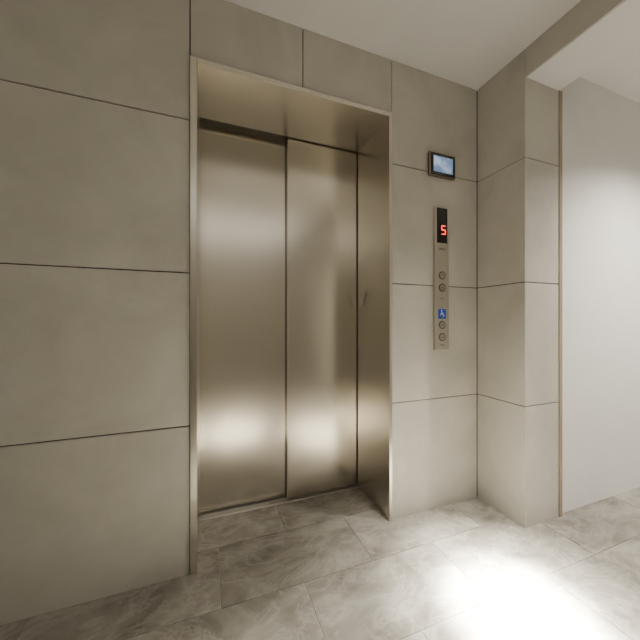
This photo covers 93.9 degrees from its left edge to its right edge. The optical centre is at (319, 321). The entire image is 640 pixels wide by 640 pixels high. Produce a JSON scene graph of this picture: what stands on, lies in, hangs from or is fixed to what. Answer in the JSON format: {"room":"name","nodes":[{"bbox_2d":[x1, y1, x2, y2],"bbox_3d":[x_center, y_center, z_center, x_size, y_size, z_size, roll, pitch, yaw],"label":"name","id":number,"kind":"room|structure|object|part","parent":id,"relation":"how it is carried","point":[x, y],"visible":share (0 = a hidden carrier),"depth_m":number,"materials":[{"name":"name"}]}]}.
{"room":"lobby","nodes":[
{"label":"lobby","id":0,"kind":"room"},
{"bbox_2d":[0,0,476,624],"bbox_3d":[-0.406,-0.161,1.478,3.068,2.301,0.500,0,0,-20],"label":"wall","id":1,"kind":"structure","parent":0,"point":[95,94],"depth_m":1.11,"materials":[{"name":"tile"}]},
{"bbox_2d":[200,120,357,512],"bbox_3d":[-0.205,-0.029,1.681,0.922,2.021,0.065,0,0,-20],"label":"elevator door","id":2,"kind":"structure","parent":1,"relation":"in","point":[279,216],"depth_m":1.67,"materials":[{"name":"metal"}]},
{"bbox_3d":[-0.406,-0.029,1.628,0.508,2.021,0.025,0,0,-20],"label":"panel","id":3,"kind":"part","parent":2,"relation":"part of","materials":[{"name":"metal"}]},
{"bbox_3d":[0.023,-0.029,1.751,0.446,2.021,0.037,0,0,-20],"label":"panel","id":4,"kind":"part","parent":2,"relation":"part of","materials":[{"name":"metal"}]},
{"bbox_2d":[200,486,357,521],"bbox_3d":[-0.208,1.000,1.701,0.882,0.021,0.135,0,0,-20],"label":"sill","id":5,"kind":"structure","parent":1,"relation":"attached to","point":[247,510],"depth_m":1.61,"materials":[{"name":"metal"}]},
{"bbox_2d":[190,55,391,574],"bbox_3d":[-0.138,-0.025,1.500,0.926,2.031,0.371,0,0,-20],"label":"frame","id":6,"kind":"object","parent":1,"relation":"attached to","point":[218,92],"visible":1,"depth_m":1.49,"materials":[{"name":"metal"}]},
{"bbox_2d":[433,206,448,349],"bbox_3d":[0.647,-0.231,1.592,0.092,0.758,0.020,0,0,-20],"label":"panel","id":7,"kind":"object","parent":1,"relation":"attached to","point":[440,214],"visible":1,"depth_m":1.58,"materials":[{"name":"metal"}]},
{"bbox_2d":[428,151,454,179],"bbox_3d":[0.647,-0.828,1.590,0.172,0.124,0.024,0,0,-20],"label":"wall monitor","id":8,"kind":"object","parent":1,"relation":"attached to","point":[440,165],"visible":1,"depth_m":1.58,"materials":[{"name":"blue glass"}]},
{"bbox_2d":[0,484,639,639],"bbox_3d":[0.929,1.040,0.226,4.700,0.100,3.777,0,0,-20],"label":"floor","id":9,"kind":"structure","parent":0,"point":[332,566],"depth_m":1.13,"materials":[{"name":"beige tile"}]},
{"bbox_2d":[225,0,639,102],"bbox_3d":[0.929,-1.361,0.226,4.700,0.100,3.777,0,0,-20],"label":"ceiling","id":10,"kind":"structure","parent":0,"point":[466,43],"depth_m":1.34,"materials":[{"name":"paint"}]},
{"bbox_2d":[477,0,639,527],"bbox_3d":[1.573,-0.161,0.201,0.246,2.301,3.282,0,0,-20],"label":"wall","id":11,"kind":"structure","parent":0,"point":[518,107],"depth_m":1.49,"materials":[{"name":"tile"}]},
{"bbox_2d":[557,90,561,516],"bbox_3d":[1.223,-0.093,1.528,0.024,2.166,0.016,0,0,-20],"label":"trim","id":12,"kind":"structure","parent":11,"relation":"attached to","point":[560,92],"depth_m":1.52,"materials":[{"name":"brown metal"}]},
{"bbox_2d":[560,77,639,512],"bbox_3d":[2.468,-0.161,0.489,1.632,2.301,3.200,0,0,-20],"label":"wall","id":13,"kind":"structure","parent":0,"point":[601,126],"depth_m":1.66,"materials":[{"name":"paint"}]}
]}

